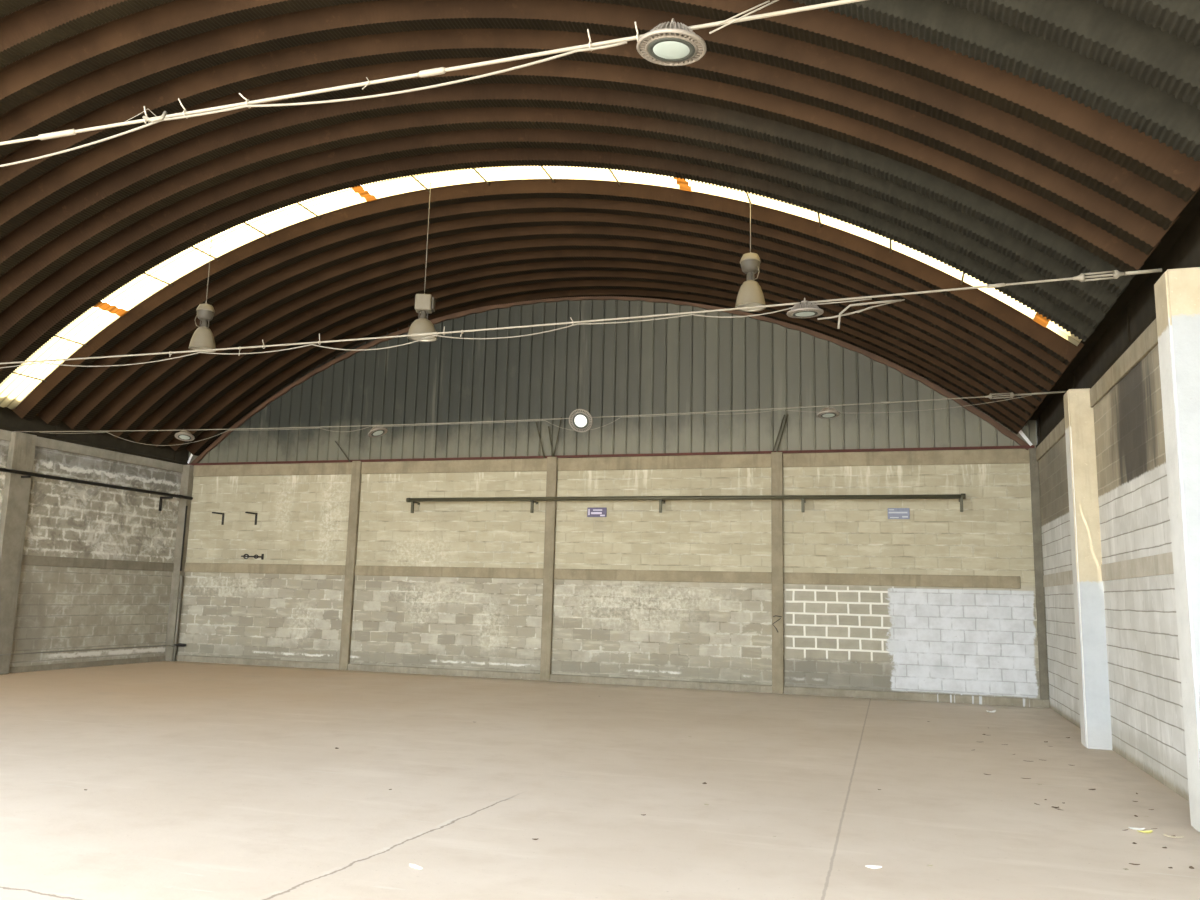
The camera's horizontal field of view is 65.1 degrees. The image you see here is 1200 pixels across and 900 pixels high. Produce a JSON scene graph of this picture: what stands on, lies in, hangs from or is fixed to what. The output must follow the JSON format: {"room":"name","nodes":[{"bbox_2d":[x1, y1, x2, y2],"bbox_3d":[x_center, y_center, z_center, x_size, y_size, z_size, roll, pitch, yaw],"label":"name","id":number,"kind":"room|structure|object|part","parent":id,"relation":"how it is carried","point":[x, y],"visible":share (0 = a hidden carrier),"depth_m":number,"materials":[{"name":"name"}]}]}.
{"room":"empty warehouse","nodes":[
{"label":"empty warehouse","id":0,"kind":"room"},
{"bbox_2d":[0,440,181,666],"bbox_3d":[-12.115,0.928,11.220,0.200,4.200,19.520,-1,-9,17],"label":"wall","id":1,"kind":"structure","parent":0,"point":[59,608],"depth_m":18.22,"materials":[{"name":"grey brick"}]},
{"bbox_2d":[9,656,164,672],"bbox_3d":[-12.056,2.946,10.873,0.030,0.110,19.520,-1,-9,17],"label":"baseboard","id":2,"kind":"structure","parent":1,"relation":"attached to","point":[18,669],"depth_m":17.91,"materials":[{"name":"concrete"}]},
{"bbox_3d":[-11.594,1.116,12.352,0.120,4.200,0.420,-1,-9,17],"label":"pillar","id":3,"kind":"structure","parent":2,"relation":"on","visible":0},
{"bbox_2d":[0,643,185,654],"bbox_3d":[-11.731,2.688,11.050,0.379,0.065,18.965,-1,-9,17],"label":"conduit","id":4,"kind":"object","parent":3,"relation":"attached to","point":[179,644],"visible":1,"depth_m":18.10,"materials":[{"name":"black metal"}]},
{"bbox_2d":[0,429,182,472],"bbox_3d":[-11.956,-1.060,11.493,0.030,0.180,19.520,-1,-9,17],"label":"beam","id":5,"kind":"structure","parent":1,"relation":"attached to","point":[5,435],"depth_m":18.39,"materials":[{"name":"concrete"}]},
{"bbox_2d":[0,407,188,464],"bbox_3d":[-11.793,-1.456,11.560,0.520,0.630,19.620,-1,-9,17],"label":"gutter","id":6,"kind":"object","parent":1,"relation":"attached to","point":[9,420],"visible":0.46,"depth_m":18.18,"materials":[{"name":"metal"}]},
{"bbox_2d":[0,468,192,510],"bbox_3d":[-11.709,-0.227,11.774,0.300,0.392,18.450,-1,-9,17],"label":"pipe rail","id":7,"kind":"object","parent":1,"relation":"attached to","point":[29,474],"visible":1,"depth_m":18.00,"materials":[{"name":"black metal"}]},
{"bbox_2d":[22,555,173,571],"bbox_3d":[-12.008,1.054,11.166,0.030,0.180,19.520,-1,-9,17],"label":"beam","id":8,"kind":"structure","parent":1,"relation":"attached to","point":[32,560],"depth_m":18.21,"materials":[{"name":"concrete"}]},
{"bbox_2d":[0,0,1199,455],"bbox_3d":[-3.591,-3.044,9.709,16.730,3.216,20.893,-1,-9,17],"label":"ceiling","id":9,"kind":"structure","parent":0,"point":[993,141],"depth_m":11.12,"materials":[{"name":"metal"}]},
{"bbox_2d":[407,179,436,341],"bbox_3d":[-2.497,-2.771,13.527,0.424,2.392,0.424,2,-9,-3],"label":"pendant lamp","id":10,"kind":"object","parent":9,"relation":"hanging from","point":[424,303],"visible":0.8,"depth_m":13.32,"materials":[{"name":"metal"}]},
{"bbox_3d":[-2.526,-1.622,13.349,0.388,0.018,0.388,2,-9,-3],"label":"glass","id":11,"kind":"part","parent":10,"relation":"part of","materials":[{"name":"white glass"}]},
{"bbox_3d":[-2.489,-3.089,13.576,0.010,1.748,0.011,2,-9,-3],"label":"hanging cord","id":12,"kind":"part","parent":10,"relation":"part of","materials":[{"name":"grey metal"}]},
{"bbox_2d":[0,165,1081,408],"bbox_3d":[-2.420,-2.484,13.467,16.656,3.045,0.680,-2,-9,20],"label":"skylight","id":13,"kind":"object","parent":9,"relation":"attached to","point":[19,384],"depth_m":14.38,"materials":[{"name":"white plastic"}]},
{"bbox_2d":[188,239,215,351],"bbox_3d":[-6.091,-2.423,14.567,0.396,1.766,0.396,3,-7,-11],"label":"pendant lamp","id":14,"kind":"object","parent":13,"relation":"hanging from","point":[202,338],"visible":0.96,"depth_m":14.42,"materials":[{"name":"metal"}]},
{"bbox_3d":[-6.117,-1.580,14.462,0.360,0.018,0.360,3,-7,-11],"label":"glass","id":15,"kind":"part","parent":14,"relation":"part of","materials":[{"name":"white glass"}]},
{"bbox_3d":[-6.080,-2.784,14.612,0.010,1.037,0.011,3,-7,-11],"label":"hanging cord","id":16,"kind":"part","parent":14,"relation":"part of","materials":[{"name":"grey metal"}]},
{"bbox_2d":[735,203,765,311],"bbox_3d":[1.937,-2.525,12.103,0.396,1.428,0.396,7,-10,-30],"label":"pendant lamp","id":17,"kind":"object","parent":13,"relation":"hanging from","point":[750,293],"visible":0.97,"depth_m":11.97,"materials":[{"name":"metal"}]},
{"bbox_3d":[1.920,-1.852,11.999,0.360,0.018,0.360,7,-10,-30],"label":"glass","id":18,"kind":"part","parent":17,"relation":"part of","materials":[{"name":"white glass"}]},
{"bbox_3d":[1.946,-2.885,12.159,0.011,0.699,0.010,7,-10,-30],"label":"hanging cord","id":19,"kind":"part","parent":17,"relation":"part of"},
{"bbox_2d":[1019,430,1032,445],"bbox_3d":[7.034,-0.236,15.605,0.308,0.332,0.026,3,-9,-9],"label":"tab","id":20,"kind":"object","parent":9,"relation":"attached to","point":[1021,433],"visible":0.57,"depth_m":15.60,"materials":[{"name":"white metal"}]},
{"bbox_2d":[0,661,1199,899],"bbox_3d":[-3.851,2.903,8.426,17.550,0.150,19.720,-1,-9,17],"label":"floor","id":21,"kind":"structure","parent":0,"point":[202,781],"depth_m":7.65,"materials":[{"name":"concrete"}]},
{"bbox_2d":[0,431,36,674],"bbox_3d":[-10.320,1.780,16.437,0.120,4.200,0.440,-1,-9,17],"label":"pillar","id":22,"kind":"structure","parent":21,"relation":"on","point":[21,453],"depth_m":16.43,"materials":[{"name":"concrete"}]},
{"bbox_2d":[173,576,182,660],"bbox_3d":[-8.990,3.583,20.022,0.050,1.800,0.052,-1,-9,17],"label":"pipe","id":23,"kind":"object","parent":21,"relation":"on","point":[181,577],"visible":1,"depth_m":20.01,"materials":[{"name":"grey metal"}]},
{"bbox_2d":[165,465,193,660],"bbox_3d":[-9.075,2.408,20.292,0.200,4.200,0.160,-1,-9,17],"label":"pillar","id":24,"kind":"structure","parent":21,"relation":"on","point":[186,487],"depth_m":20.24,"materials":[{"name":"concrete"}]},
{"bbox_2d":[180,506,187,570],"bbox_3d":[-8.978,1.901,20.270,0.034,1.400,0.036,-1,-9,17],"label":"pipe","id":25,"kind":"object","parent":24,"relation":"attached to","point":[186,506],"visible":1,"depth_m":20.26,"materials":[{"name":"black metal"}]},
{"bbox_2d":[339,461,361,669],"bbox_3d":[-5.062,2.313,19.096,0.200,4.220,0.085,-1,-9,17],"label":"pillar","id":26,"kind":"structure","parent":21,"relation":"on","point":[355,491],"depth_m":19.05,"materials":[{"name":"concrete"}]},
{"bbox_2d":[409,864,422,868],"bbox_3d":[-1.076,2.436,5.495,0.038,0.005,0.130,10,-12,-43],"label":"paper scrap","id":27,"kind":"object","parent":21,"relation":"on","point":[411,865],"visible":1,"depth_m":5.50,"materials":[{"name":"white paper"}]},
{"bbox_2d":[540,457,557,680],"bbox_3d":[-0.966,2.219,17.833,0.200,4.220,0.085,-1,-9,17],"label":"pillar","id":28,"kind":"structure","parent":21,"relation":"on","point":[552,462],"depth_m":17.78,"materials":[{"name":"concrete"}]},
{"bbox_2d":[771,452,783,693],"bbox_3d":[3.128,2.125,16.565,0.200,4.220,0.094,-1,-9,17],"label":"pillar","id":29,"kind":"structure","parent":21,"relation":"on","point":[776,457],"depth_m":16.51,"materials":[{"name":"concrete"}]},
{"bbox_2d":[865,865,881,868],"bbox_3d":[1.666,2.539,5.725,0.100,0.008,0.059,1,-9,6],"label":"paper scrap","id":30,"kind":"object","parent":21,"relation":"on","point":[869,866],"visible":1,"depth_m":5.73,"materials":[{"name":"white paper"}]},
{"bbox_2d":[1029,448,1049,699],"bbox_3d":[7.169,2.046,15.341,0.130,4.200,0.050,-1,-9,17],"label":"pillar","id":31,"kind":"structure","parent":21,"relation":"on","point":[1034,467],"depth_m":15.32,"materials":[{"name":"concrete"}]},
{"bbox_2d":[1063,388,1112,749],"bbox_3d":[5.818,1.364,11.214,0.290,4.220,0.320,-1,-9,17],"label":"pillar","id":32,"kind":"structure","parent":21,"relation":"on","point":[1089,608],"depth_m":11.08,"materials":[{"name":"paint"}]},
{"bbox_2d":[14,391,1066,440],"bbox_3d":[-2.269,-0.373,14.020,15.185,0.360,7.272,-7,-12,42],"label":"lamp","id":33,"kind":"object","parent":32,"relation":"attached to","point":[580,420],"depth_m":13.26,"materials":[{"name":"metal"}]},
{"bbox_3d":[-6.793,-0.253,15.378,0.303,0.176,0.293,1,-9,2],"label":"high bay lamp","id":34,"kind":"part","parent":33,"relation":"part of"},
{"bbox_3d":[-3.390,-0.292,14.349,0.281,0.189,0.302,-6,-11,38],"label":"high bay lamp","id":35,"kind":"part","parent":33,"relation":"part of","materials":[{"name":"beige metal"}]},
{"bbox_2d":[40,395,1031,445],"bbox_3d":[-2.187,-0.349,13.978,15.801,0.333,0.008,-1,-9,17],"label":"power cord","id":36,"kind":"object","parent":33,"relation":"hanging from","point":[1028,395],"visible":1,"depth_m":13.57,"materials":[{"name":"grey plastic"}]},
{"bbox_3d":[-2.267,-0.473,14.035,16.780,0.159,0.072,-1,-9,17],"label":"tie rod","id":37,"kind":"part","parent":33,"relation":"part of","materials":[{"name":"grey metal"}]},
{"bbox_3d":[3.008,-0.514,12.379,0.302,0.159,0.303,-6,-12,40],"label":"high bay lamp","id":38,"kind":"part","parent":33,"relation":"part of","materials":[{"name":"beige metal"}]},
{"bbox_2d":[1137,830,1152,832],"bbox_3d":[3.935,2.754,6.784,0.091,0.018,0.083,9,-12,-41],"label":"leaf","id":39,"kind":"object","parent":21,"relation":"on","point":[1149,831],"visible":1,"depth_m":6.79,"materials":[{"name":"yellow plant"}]},
{"bbox_2d":[1154,267,1199,831],"bbox_3d":[4.540,0.698,7.120,0.290,4.220,0.360,-1,-9,17],"label":"pillar","id":40,"kind":"structure","parent":21,"relation":"on","point":[1177,291],"depth_m":7.13,"materials":[{"name":"white paint"}]},
{"bbox_2d":[0,268,1161,363],"bbox_3d":[-3.543,-1.172,9.947,8.854,0.208,14.330,9,-12,-40],"label":"lamp","id":41,"kind":"object","parent":40,"relation":"attached to","point":[804,309],"depth_m":8.37,"materials":[{"name":"metal"}]},
{"bbox_2d":[0,298,904,367],"bbox_3d":[-3.160,-1.062,9.773,12.052,0.292,0.114,-1,-9,17],"label":"power cord","id":42,"kind":"object","parent":41,"relation":"hanging from","point":[896,300],"visible":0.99,"depth_m":8.90,"materials":[{"name":"white plastic"}]},
{"bbox_3d":[-3.543,-1.177,9.947,16.781,0.196,0.072,-1,-9,17],"label":"tie rod","id":43,"kind":"part","parent":41,"relation":"part of","materials":[{"name":"white metal"}]},
{"bbox_2d":[177,299,1039,698],"bbox_3d":[-0.885,0.605,18.215,17.550,7.530,0.210,-1,-9,17],"label":"wall","id":44,"kind":"structure","parent":0,"point":[932,640],"depth_m":17.68,"materials":[{"name":"beige brick"}]},
{"bbox_2d":[212,512,223,524],"bbox_3d":[-8.161,1.460,20.066,0.050,0.250,0.340,-1,-9,17],"label":"wall bracket","id":45,"kind":"object","parent":44,"relation":"attached to","point":[222,514],"visible":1,"depth_m":20.20,"materials":[{"name":"black metal"}]},
{"bbox_2d":[245,512,257,524],"bbox_3d":[-7.359,1.441,19.819,0.050,0.250,0.340,-1,-9,17],"label":"wall bracket","id":46,"kind":"object","parent":44,"relation":"attached to","point":[245,512],"visible":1,"depth_m":19.95,"materials":[{"name":"black metal"}]},
{"bbox_2d":[241,554,263,559],"bbox_3d":[-7.338,2.249,19.835,0.535,0.120,0.050,-1,-9,17],"label":"wall latch","id":47,"kind":"structure","parent":44,"relation":"attached to","point":[247,556],"depth_m":19.80,"materials":[{"name":"black metal"}]},
{"bbox_2d":[587,507,606,516],"bbox_3d":[-0.058,1.176,17.751,0.380,0.180,0.020,-1,-9,17],"label":"wall sign","id":48,"kind":"object","parent":44,"relation":"attached to","point":[591,512],"visible":1,"depth_m":17.74,"materials":[{"name":"blue paint"}]},
{"bbox_2d":[184,563,1020,588],"bbox_3d":[-1.129,2.355,17.888,16.800,0.200,0.035,-1,-9,17],"label":"beam","id":49,"kind":"structure","parent":44,"relation":"attached to","point":[966,581],"depth_m":17.34,"materials":[{"name":"concrete"}]},
{"bbox_2d":[191,296,1028,465],"bbox_3d":[-0.870,-1.425,18.413,16.950,3.278,0.050,-1,-9,17],"label":"arched beam","id":50,"kind":"structure","parent":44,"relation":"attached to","point":[999,427],"depth_m":18.08,"materials":[{"name":"metal"}]},
{"bbox_2d":[187,445,1034,464],"bbox_3d":[-0.911,0.134,18.166,17.050,0.045,0.058,-1,-9,17],"label":"strip","id":51,"kind":"object","parent":44,"relation":"attached to","point":[1024,446],"visible":1,"depth_m":17.61,"materials":[{"name":"red metal"}]},
{"bbox_2d":[335,441,349,461],"bbox_3d":[-5.350,0.031,19.538,0.407,0.465,0.026,-1,-9,17],"label":"brace","id":52,"kind":"object","parent":51,"relation":"on","point":[335,441],"visible":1,"depth_m":19.53,"materials":[{"name":"paint"}]},
{"bbox_2d":[536,417,561,457],"bbox_3d":[-1.006,-0.241,18.226,0.542,0.805,0.026,-1,-9,17],"label":"brace","id":53,"kind":"object","parent":51,"relation":"on","point":[553,454],"visible":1,"depth_m":18.19,"materials":[{"name":"paint"}]},
{"bbox_2d":[772,414,787,451],"bbox_3d":[3.242,-0.289,16.908,0.302,0.707,0.026,-1,-9,17],"label":"brace","id":54,"kind":"object","parent":51,"relation":"on","point":[787,414],"visible":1,"depth_m":16.90,"materials":[{"name":"paint"}]},
{"bbox_2d":[193,449,1029,476],"bbox_3d":[-0.910,0.282,18.159,17.150,0.250,0.030,-1,-9,17],"label":"beam","id":55,"kind":"structure","parent":44,"relation":"attached to","point":[978,456],"depth_m":17.62,"materials":[{"name":"concrete"}]},
{"bbox_2d":[175,655,1049,707],"bbox_3d":[-1.014,4.241,17.529,17.150,0.130,0.065,-1,-9,17],"label":"baseboard","id":56,"kind":"structure","parent":44,"relation":"attached to","point":[907,696],"depth_m":16.93,"materials":[{"name":"concrete"}]},
{"bbox_2d":[406,494,965,512],"bbox_3d":[1.150,1.005,17.250,10.380,0.306,0.310,-1,-9,17],"label":"pipe rail","id":57,"kind":"object","parent":44,"relation":"attached to","point":[960,497],"visible":1,"depth_m":16.97,"materials":[{"name":"metal"}]},
{"bbox_2d":[888,508,909,518],"bbox_3d":[5.129,1.093,16.146,0.360,0.190,0.020,-1,-9,17],"label":"wall sign","id":58,"kind":"object","parent":44,"relation":"attached to","point":[893,513],"visible":1,"depth_m":16.14,"materials":[{"name":"blue paint"}]},
{"bbox_2d":[1038,344,1188,800],"bbox_3d":[4.461,0.550,6.109,0.200,4.200,19.520,-1,-9,17],"label":"wall","id":59,"kind":"structure","parent":0,"point":[1145,689],"depth_m":9.71,"materials":[{"name":"white brick"}]},
{"bbox_2d":[1036,319,1157,460],"bbox_3d":[4.400,-1.413,6.447,0.030,0.220,19.520,-1,-9,17],"label":"beam","id":60,"kind":"structure","parent":59,"relation":"attached to","point":[1148,339],"depth_m":10.00,"materials":[{"name":"concrete"}]},
{"bbox_2d":[1043,552,1173,586],"bbox_3d":[4.357,0.646,6.126,0.012,0.190,19.520,-1,-9,17],"label":"beam","id":61,"kind":"structure","parent":59,"relation":"attached to","point":[1160,564],"depth_m":9.70,"materials":[{"name":"concrete"}]},
{"bbox_2d":[1029,189,1199,447],"bbox_3d":[4.286,-1.823,6.602,0.520,0.630,19.620,-1,-9,17],"label":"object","id":62,"kind":"object","parent":59,"relation":"attached to","point":[1134,310],"visible":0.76,"depth_m":9.56,"materials":[{"name":"metal"}]},
{"bbox_3d":[3.257,0.030,3.007,0.290,4.220,0.360,-1,-9,17],"label":"pillar","id":63,"kind":"structure","parent":0,"visible":0},
{"bbox_2d":[0,0,865,166],"bbox_3d":[-4.869,-1.729,5.893,16.332,0.274,4.412,1,-9,2],"label":"lamp","id":64,"kind":"object","parent":63,"relation":"attached to","point":[673,43],"depth_m":4.45,"materials":[{"name":"metal"}]},
{"bbox_3d":[-2.073,-1.800,4.985,5.983,0.274,0.133,-1,-9,17],"label":"power cord","id":65,"kind":"part","parent":64,"relation":"part of","materials":[{"name":"white plastic"}]},
{"bbox_3d":[-4.867,-1.796,5.903,16.900,0.134,0.033,-1,-9,17],"label":"tie rod","id":66,"kind":"part","parent":64,"relation":"part of","materials":[{"name":"white metal"}]}
]}

